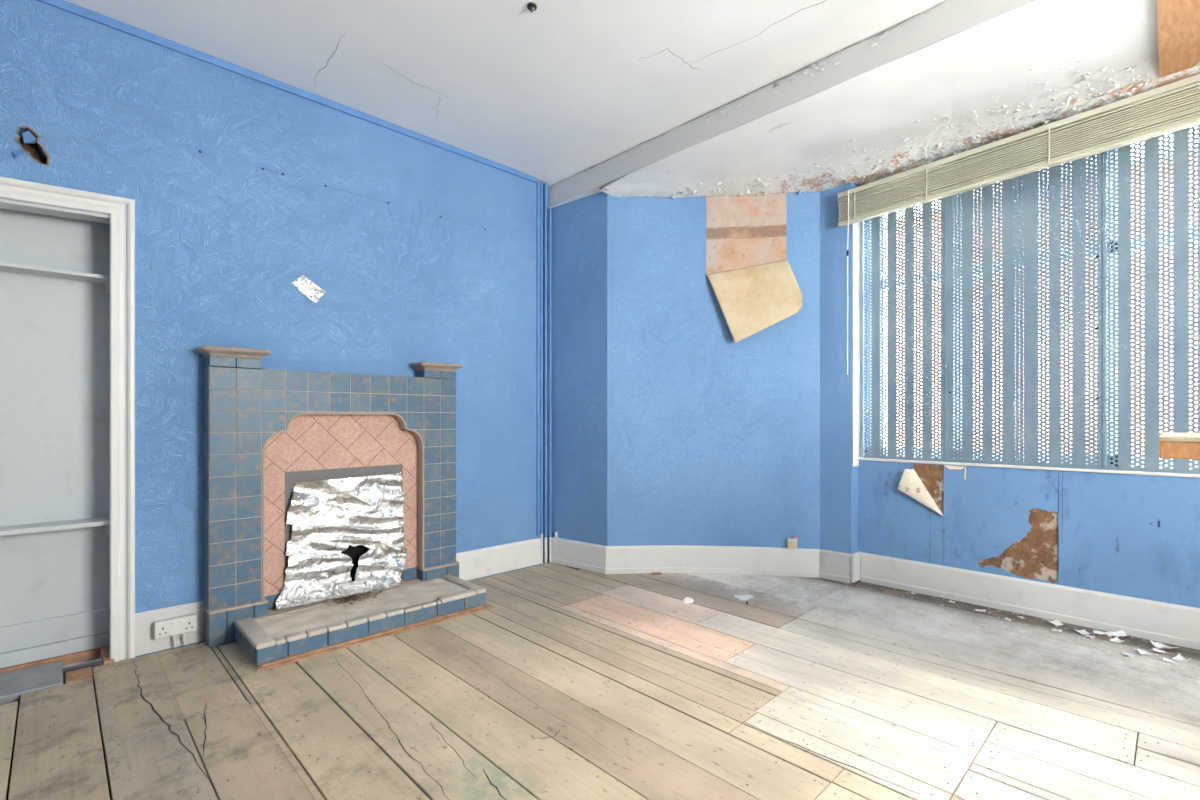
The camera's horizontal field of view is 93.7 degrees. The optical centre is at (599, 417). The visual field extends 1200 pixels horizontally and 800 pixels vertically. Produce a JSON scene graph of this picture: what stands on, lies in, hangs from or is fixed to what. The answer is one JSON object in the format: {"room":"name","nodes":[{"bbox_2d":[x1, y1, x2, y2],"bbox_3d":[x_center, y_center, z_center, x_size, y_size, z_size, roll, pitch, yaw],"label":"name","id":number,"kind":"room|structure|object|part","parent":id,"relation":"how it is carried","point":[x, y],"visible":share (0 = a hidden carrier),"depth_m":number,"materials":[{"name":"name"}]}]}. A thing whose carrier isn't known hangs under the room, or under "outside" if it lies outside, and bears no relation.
{"room":"living room","nodes":[
{"label":"living room","id":0,"kind":"room"},
{"bbox_2d":[0,0,548,667],"bbox_3d":[-1.989,-0.400,2.731,4.550,3.000,0.310,0,0,-44],"label":"wall","id":1,"kind":"structure","parent":0,"point":[242,188],"depth_m":2.64,"materials":[{"name":"blue paint"}]},
{"bbox_2d":[0,607,109,668],"bbox_3d":[-2.595,0.954,2.233,0.986,0.169,0.023,0,0,-44],"label":"baseboard","id":2,"kind":"structure","parent":1,"relation":"attached to","point":[26,642],"depth_m":2.44,"materials":[{"name":"paint"}]},
{"bbox_2d":[0,261,109,293],"bbox_3d":[-2.553,-0.598,2.196,0.976,0.061,0.129,0,0,-44],"label":"shelf","id":3,"kind":"object","parent":1,"relation":"attached to","point":[4,266],"visible":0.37,"depth_m":2.39,"materials":[{"name":"paint"}]},
{"bbox_2d":[0,517,109,535],"bbox_3d":[-2.550,0.484,2.193,0.976,0.065,0.139,0,0,-44],"label":"shelf","id":4,"kind":"object","parent":1,"relation":"attached to","point":[101,521],"visible":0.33,"depth_m":2.38,"materials":[{"name":"paint"}]},
{"bbox_2d":[0,176,134,661],"bbox_3d":[-2.435,0.047,2.116,1.054,2.014,0.051,0,0,-44],"label":"trim","id":5,"kind":"structure","parent":1,"relation":"attached to","point":[121,210],"depth_m":2.44,"materials":[{"name":"white paint"}]},
{"bbox_2d":[135,601,203,655],"bbox_3d":[-1.967,0.957,2.572,0.251,0.184,0.033,0,0,-44],"label":"baseboard","id":6,"kind":"structure","parent":1,"relation":"attached to","point":[145,643],"depth_m":2.54,"materials":[{"name":"white paint"}]},
{"bbox_2d":[154,613,196,647],"bbox_3d":[-1.931,0.974,2.557,0.154,0.131,0.052,0,0,-44],"label":"outlet","id":7,"kind":"object","parent":1,"relation":"attached to","point":[182,624],"visible":1,"depth_m":2.54,"materials":[{"name":"white plastic"}]},
{"bbox_2d":[36,0,539,535],"bbox_3d":[-1.944,-0.439,2.592,4.220,2.577,0.016,0,0,-44],"label":"trim","id":8,"kind":"structure","parent":1,"relation":"attached to","point":[64,5],"depth_m":3.11,"materials":[{"name":"blue paint"}]},
{"bbox_2d":[292,275,324,302],"bbox_3d":[-1.544,-0.682,2.981,0.169,0.145,0.008,0,0,-44],"label":"foil square","id":9,"kind":"object","parent":1,"relation":"attached to","point":[306,286],"visible":1,"depth_m":2.98,"materials":[{"name":"silver metal"}]},
{"bbox_2d":[456,538,541,580],"bbox_3d":[-0.693,0.957,3.808,0.730,0.184,0.033,0,0,-44],"label":"baseboard","id":10,"kind":"structure","parent":1,"relation":"attached to","point":[478,563],"depth_m":3.80,"materials":[{"name":"white paint"}]},
{"bbox_2d":[540,180,542,562],"bbox_3d":[-0.422,-0.338,4.056,0.020,2.767,0.020,0,0,-44],"label":"riser pipe","id":11,"kind":"object","parent":1,"relation":"attached to","point":[541,181],"visible":1,"depth_m":4.05,"materials":[{"name":"blue metal"}]},
{"bbox_2d":[544,182,546,562],"bbox_3d":[-0.393,-0.338,4.075,0.022,2.767,0.022,0,0,-44],"label":"riser pipe","id":12,"kind":"object","parent":1,"relation":"attached to","point":[545,183],"visible":1,"depth_m":4.07,"materials":[{"name":"blue metal"}]},
{"bbox_2d":[65,0,947,186],"bbox_3d":[-0.061,-1.808,0.616,4.470,0.234,5.670,0,0,-44],"label":"ceiling","id":13,"kind":"structure","parent":0,"point":[555,92],"depth_m":2.64,"materials":[{"name":"white paint"}]},
{"bbox_2d":[527,2,536,12],"bbox_3d":[-0.285,-1.709,2.352,0.042,0.033,0.042,0,0,-44],"label":"ceiling hook","id":14,"kind":"object","parent":13,"relation":"attached to","point":[531,6],"visible":1,"depth_m":2.34,"materials":[{"name":"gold metal"}]},
{"bbox_2d":[549,192,606,569],"bbox_3d":[-0.134,-0.229,4.014,0.556,2.658,0.120,0,0,38],"label":"wall","id":15,"kind":"structure","parent":0,"point":[579,226],"depth_m":3.94,"materials":[{"name":"blue paint"}]},
{"bbox_2d":[552,537,606,573],"bbox_3d":[-0.147,0.957,3.936,0.490,0.184,0.033,0,0,38],"label":"baseboard","id":16,"kind":"structure","parent":15,"relation":"attached to","point":[566,552],"depth_m":3.92,"materials":[{"name":"white paint"}]},
{"bbox_2d":[0,562,1199,799],"bbox_3d":[0.336,1.099,1.162,5.900,0.101,6.000,0,0,-44],"label":"floor","id":17,"kind":"structure","parent":0,"point":[580,684],"depth_m":2.04,"materials":[{"name":"beige wood"}]},
{"bbox_2d":[0,661,62,704],"bbox_3d":[-2.519,1.063,2.039,0.825,0.034,0.285,0,0,-44],"label":"board","id":18,"kind":"object","parent":17,"relation":"on","point":[13,684],"visible":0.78,"depth_m":2.24,"materials":[{"name":"grey wood"}]},
{"bbox_2d":[0,645,114,673],"bbox_3d":[-2.522,1.059,2.158,0.986,0.042,0.230,0,0,-44],"label":"batten","id":19,"kind":"object","parent":17,"relation":"on","point":[103,652],"visible":0.48,"depth_m":2.46,"materials":[{"name":"brown wood"}]},
{"bbox_2d":[65,667,92,683],"bbox_3d":[-2.134,1.065,2.301,0.080,0.031,0.125,0,0,-44],"label":"board","id":20,"kind":"object","parent":17,"relation":"on","point":[85,673],"visible":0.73,"depth_m":2.29,"materials":[{"name":"brown wood"}]},
{"bbox_2d":[195,345,485,667],"bbox_3d":[-1.231,0.359,2.908,1.337,1.381,0.550,0,0,-44],"label":"fireplace","id":21,"kind":"object","parent":17,"relation":"on","point":[266,431],"visible":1,"depth_m":2.84,"materials":[{"name":"tile"}]},
{"bbox_2d":[276,473,406,609],"bbox_3d":[-1.359,0.635,3.023,0.690,0.634,0.083,0,0,-44],"label":"sheet","id":22,"kind":"object","parent":21,"relation":"on","point":[326,517],"visible":1,"depth_m":3.02,"materials":[{"name":"silver metal"}]},
{"bbox_3d":[-1.387,0.462,3.068,0.837,0.977,0.010,0,0,-44],"label":"panel","id":23,"kind":"part","parent":21,"relation":"part of","materials":[{"name":"pink tile"}]},
{"bbox_2d":[320,591,387,608],"bbox_3d":[-1.277,0.940,2.918,0.393,0.027,0.212,0,0,-44],"label":"rubble","id":24,"kind":"object","parent":21,"relation":"on","point":[351,597],"visible":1,"depth_m":2.94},
{"bbox_2d":[256,605,492,671],"bbox_3d":[-1.016,1.041,2.730,1.145,0.018,0.032,0,0,-44],"label":"batten","id":25,"kind":"object","parent":17,"relation":"on","point":[294,658],"visible":1,"depth_m":2.64,"materials":[{"name":"brown wood"}]},
{"bbox_2d":[549,208,551,561],"bbox_3d":[-0.360,-0.237,4.082,0.018,2.566,0.018,0,0,-44],"label":"riser pipe","id":26,"kind":"object","parent":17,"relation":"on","point":[550,209],"visible":1,"depth_m":4.08,"materials":[{"name":"blue metal"}]},
{"bbox_2d":[682,597,693,602],"bbox_3d":[0.503,1.038,3.207,0.051,0.022,0.074,0,0,31],"label":"lump","id":27,"kind":"object","parent":17,"relation":"on","point":[687,599],"visible":1,"depth_m":3.19,"materials":[{"name":"white paint"}]},
{"bbox_2d":[734,595,752,599],"bbox_3d":[0.848,1.047,3.284,0.117,0.003,0.102,0,0,-7],"label":"plaster slab","id":28,"kind":"object","parent":17,"relation":"on","point":[741,597],"visible":1,"depth_m":3.28,"materials":[{"name":"white paint"}]},
{"bbox_2d":[690,574,1199,719],"bbox_3d":[1.555,1.048,2.961,1.042,0.004,2.490,0,0,-44],"label":"debris","id":29,"kind":"object","parent":17,"relation":"on","point":[690,574],"visible":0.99,"depth_m":2.81,"materials":[{"name":"white paint"}]},
{"bbox_2d":[1046,619,1063,625],"bbox_3d":[2.320,1.042,2.865,0.049,0.013,0.077,0,0,4],"label":"flake","id":30,"kind":"object","parent":17,"relation":"on","point":[1056,622],"visible":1,"depth_m":2.87,"materials":[{"name":"white paint"}]},
{"bbox_2d":[1075,629,1089,634],"bbox_3d":[2.354,1.043,2.744,0.044,0.012,0.068,0,0,10],"label":"flake","id":31,"kind":"object","parent":17,"relation":"on","point":[1084,632],"visible":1,"depth_m":2.75,"materials":[{"name":"white paint"}]},
{"bbox_2d":[1093,630,1112,636],"bbox_3d":[2.423,1.040,2.715,0.049,0.018,0.077,0,0,-36],"label":"flake","id":32,"kind":"object","parent":17,"relation":"on","point":[1109,634],"visible":1,"depth_m":2.71,"materials":[{"name":"white paint"}]},
{"bbox_2d":[1110,637,1123,642],"bbox_3d":[2.430,1.043,2.637,0.060,0.012,0.038,0,0,-19],"label":"flake","id":33,"kind":"object","parent":17,"relation":"on","point":[1116,639],"visible":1,"depth_m":2.64,"materials":[{"name":"white paint"}]},
{"bbox_2d":[1112,630,1129,636],"bbox_3d":[2.494,1.038,2.699,0.085,0.021,0.055,0,0,4],"label":"flake","id":34,"kind":"object","parent":17,"relation":"on","point":[1121,633],"visible":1,"depth_m":2.71,"materials":[{"name":"white paint"}]},
{"bbox_2d":[1120,652,1135,656],"bbox_3d":[2.328,1.044,2.483,0.033,0.009,0.051,0,0,-8],"label":"flake","id":35,"kind":"object","parent":17,"relation":"on","point":[1124,653],"visible":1,"depth_m":2.48,"materials":[{"name":"white paint"}]},
{"bbox_2d":[1138,649,1156,654],"bbox_3d":[2.420,1.039,2.489,0.068,0.019,0.044,0,0,-5],"label":"flake","id":36,"kind":"object","parent":17,"relation":"on","point":[1141,652],"visible":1,"depth_m":2.49,"materials":[{"name":"white paint"}]},
{"bbox_2d":[1152,648,1167,653],"bbox_3d":[2.506,1.044,2.516,0.060,0.010,0.038,0,0,35],"label":"flake","id":37,"kind":"object","parent":17,"relation":"on","point":[1154,649],"visible":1,"depth_m":2.52,"materials":[{"name":"white paint"}]},
{"bbox_2d":[1150,640,1178,648],"bbox_3d":[2.563,1.035,2.558,0.102,0.028,0.066,0,0,-14],"label":"flake","id":38,"kind":"object","parent":17,"relation":"on","point":[1157,645],"visible":1,"depth_m":2.56,"materials":[{"name":"white paint"}]},
{"bbox_2d":[1161,658,1174,662],"bbox_3d":[2.448,1.044,2.418,0.051,0.009,0.033,0,0,38],"label":"flake","id":39,"kind":"object","parent":17,"relation":"on","point":[1164,659],"visible":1,"depth_m":2.42,"materials":[{"name":"white paint"}]},
{"bbox_2d":[1158,432,1199,459],"bbox_3d":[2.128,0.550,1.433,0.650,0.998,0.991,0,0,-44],"label":"countertop","id":40,"kind":"structure","parent":17,"relation":"on","point":[1171,445],"depth_m":1.54,"materials":[{"name":"laminate"}]},
{"bbox_2d":[1172,654,1190,661],"bbox_3d":[2.519,1.041,2.430,0.068,0.016,0.044,0,0,-25],"label":"flake","id":41,"kind":"object","parent":17,"relation":"on","point":[1178,657],"visible":1,"depth_m":2.44,"materials":[{"name":"white paint"}]},
{"bbox_2d":[607,192,819,548],"bbox_3d":[0.753,-0.249,3.841,1.430,2.698,0.176,0,0,4],"label":"wall","id":42,"kind":"structure","parent":0,"point":[713,439],"depth_m":3.80,"materials":[{"name":"blue paint"}]},
{"bbox_2d":[606,545,818,577],"bbox_3d":[0.747,0.957,3.777,1.418,0.184,0.090,0,0,4],"label":"baseboard","id":43,"kind":"structure","parent":42,"relation":"attached to","point":[743,560],"depth_m":3.78,"materials":[{"name":"white paint"}]},
{"bbox_2d":[787,537,799,548],"bbox_3d":[1.283,0.826,3.718,0.080,0.076,0.033,0,0,11],"label":"junction box","id":44,"kind":"object","parent":43,"relation":"on","point":[791,542],"visible":1,"depth_m":3.71,"materials":[{"name":"white plastic"}]},
{"bbox_2d":[706,259,801,342],"bbox_3d":[1.018,-0.775,3.735,0.611,0.558,0.081,0,0,9],"label":"flap","id":45,"kind":"object","parent":42,"relation":"attached to","point":[752,299],"visible":1,"depth_m":3.72,"materials":[{"name":"beige paper"}]},
{"bbox_2d":[548,0,1034,207],"bbox_3d":[1.582,-1.720,2.204,0.179,0.360,5.660,0,0,-44],"label":"beam","id":46,"kind":"structure","parent":0,"point":[950,18],"depth_m":2.71,"materials":[{"name":"paint"}]},
{"bbox_2d":[820,182,867,553],"bbox_3d":[1.635,-0.239,3.815,0.410,2.678,0.303,0,0,-44],"label":"wall pier","id":47,"kind":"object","parent":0,"point":[838,476],"visible":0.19,"depth_m":3.64,"materials":[{"name":"blue paint"}]},
{"bbox_2d":[819,549,851,583],"bbox_3d":[1.521,0.957,3.640,0.206,0.184,0.033,0,0,41],"label":"baseboard","id":48,"kind":"object","parent":47,"relation":"attached to","point":[833,565],"visible":1,"depth_m":3.63,"materials":[{"name":"white paint"}]},
{"bbox_2d":[853,222,859,466],"bbox_3d":[1.645,-0.570,3.611,0.104,1.760,0.005,0,0,-44],"label":"trim","id":49,"kind":"structure","parent":47,"relation":"attached to","point":[856,226],"depth_m":3.61,"materials":[{"name":"white paint"}]},
{"bbox_2d":[548,0,1199,208],"bbox_3d":[1.933,-1.517,2.572,1.173,0.052,5.500,0,0,-44],"label":"ceiling","id":50,"kind":"structure","parent":0,"point":[954,75],"depth_m":2.72,"materials":[{"name":"white paint"}]},
{"bbox_2d":[621,52,1150,198],"bbox_3d":[1.432,-1.508,3.286,2.634,0.058,0.833,0,0,37],"label":"peeling paint","id":51,"kind":"object","parent":50,"relation":"attached to","point":[1125,94],"visible":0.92,"depth_m":3.16,"materials":[{"name":"white paint"}]},
{"bbox_2d":[838,74,1199,374],"bbox_3d":[2.235,-0.893,2.835,0.064,1.246,2.055,0,0,-44],"label":"blind","id":52,"kind":"object","parent":50,"relation":"hanging from","point":[1175,106],"visible":1,"depth_m":2.85,"materials":[{"name":"beige plastic"}]},
{"bbox_3d":[1.548,-0.845,3.509,0.009,1.150,0.012,0,0,-44],"label":"pull cord","id":53,"kind":"part","parent":52,"relation":"part of","materials":[{"name":"white plastic"}]},
{"bbox_3d":[2.240,-1.271,2.840,0.038,0.106,2.055,0,0,-44],"label":"rail","id":54,"kind":"part","parent":52,"relation":"part of","materials":[{"name":"beige plastic"}]},
{"bbox_2d":[1157,0,1199,77],"bbox_3d":[2.481,-1.524,1.929,0.848,0.005,0.812,0,0,-44],"label":"panel","id":55,"kind":"object","parent":50,"relation":"attached to","point":[1178,21],"visible":1,"depth_m":2.23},
{"bbox_2d":[851,460,1199,607],"bbox_3d":[2.387,0.686,2.998,0.369,0.828,1.917,0,0,-44],"label":"wall","id":56,"kind":"structure","parent":0,"point":[1131,535],"depth_m":2.95,"materials":[{"name":"blue paint"}]},
{"bbox_2d":[897,469,942,515],"bbox_3d":[1.916,0.439,3.368,0.244,0.263,0.028,0,0,41],"label":"flap","id":57,"kind":"object","parent":56,"relation":"attached to","point":[910,483],"visible":1,"depth_m":3.38,"materials":[{"name":"white paper"}]},
{"bbox_2d":[858,458,1199,477],"bbox_3d":[2.338,0.264,2.961,0.030,0.014,1.897,0,0,-44],"label":"sill","id":58,"kind":"structure","parent":56,"relation":"on","point":[868,459],"depth_m":2.95,"materials":[{"name":"white paint"}]},
{"bbox_2d":[860,124,1199,473],"bbox_3d":[2.355,-0.596,2.975,0.044,1.708,1.889,0,0,-44],"label":"screen","id":59,"kind":"object","parent":58,"relation":"on","point":[1049,181],"visible":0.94,"depth_m":2.98,"materials":[{"name":"paint"}]},
{"bbox_3d":[1.862,-0.596,3.470,0.002,1.708,0.471,0,0,-44],"label":"screen panel","id":60,"kind":"part","parent":59,"relation":"part of","materials":[{"name":"paint"}]},
{"bbox_3d":[2.270,-0.596,3.050,0.002,1.708,0.690,0,0,-44],"label":"screen panel","id":61,"kind":"part","parent":59,"relation":"part of","materials":[{"name":"paint"}]},
{"bbox_3d":[2.291,-0.597,3.071,0.002,1.706,0.715,0,0,-44],"label":"screen panel","id":62,"kind":"part","parent":59,"relation":"part of","materials":[{"name":"paint"}]},
{"bbox_3d":[2.760,-0.596,2.545,0.002,1.708,0.709,0,0,-44],"label":"screen panel","id":63,"kind":"part","parent":59,"relation":"part of","materials":[{"name":"paint"}]},
{"bbox_2d":[860,552,1199,649],"bbox_3d":[2.337,0.957,2.948,0.033,0.184,1.875,0,0,-44],"label":"baseboard","id":64,"kind":"structure","parent":56,"relation":"attached to","point":[1174,624],"depth_m":2.94,"materials":[{"name":"white paint"}]},
{"bbox_2d":[868,126,1197,469],"bbox_3d":[2.554,-0.560,3.176,0.280,1.820,2.200,0,0,-44],"label":"window","id":65,"kind":"structure","parent":56,"relation":"attached to","point":[1196,127],"depth_m":2.96,"materials":[{"name":"white paint"}]},
{"label":"outside","id":66,"kind":"structure","parent":0,"visible":0},
{"bbox_2d":[886,131,1197,454],"bbox_3d":[11.502,-2.775,12.558,6.600,8.350,34.400,0,0,-44],"label":"house","id":67,"kind":"structure","parent":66,"point":[1190,135],"depth_m":10.62,"materials":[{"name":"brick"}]}
]}

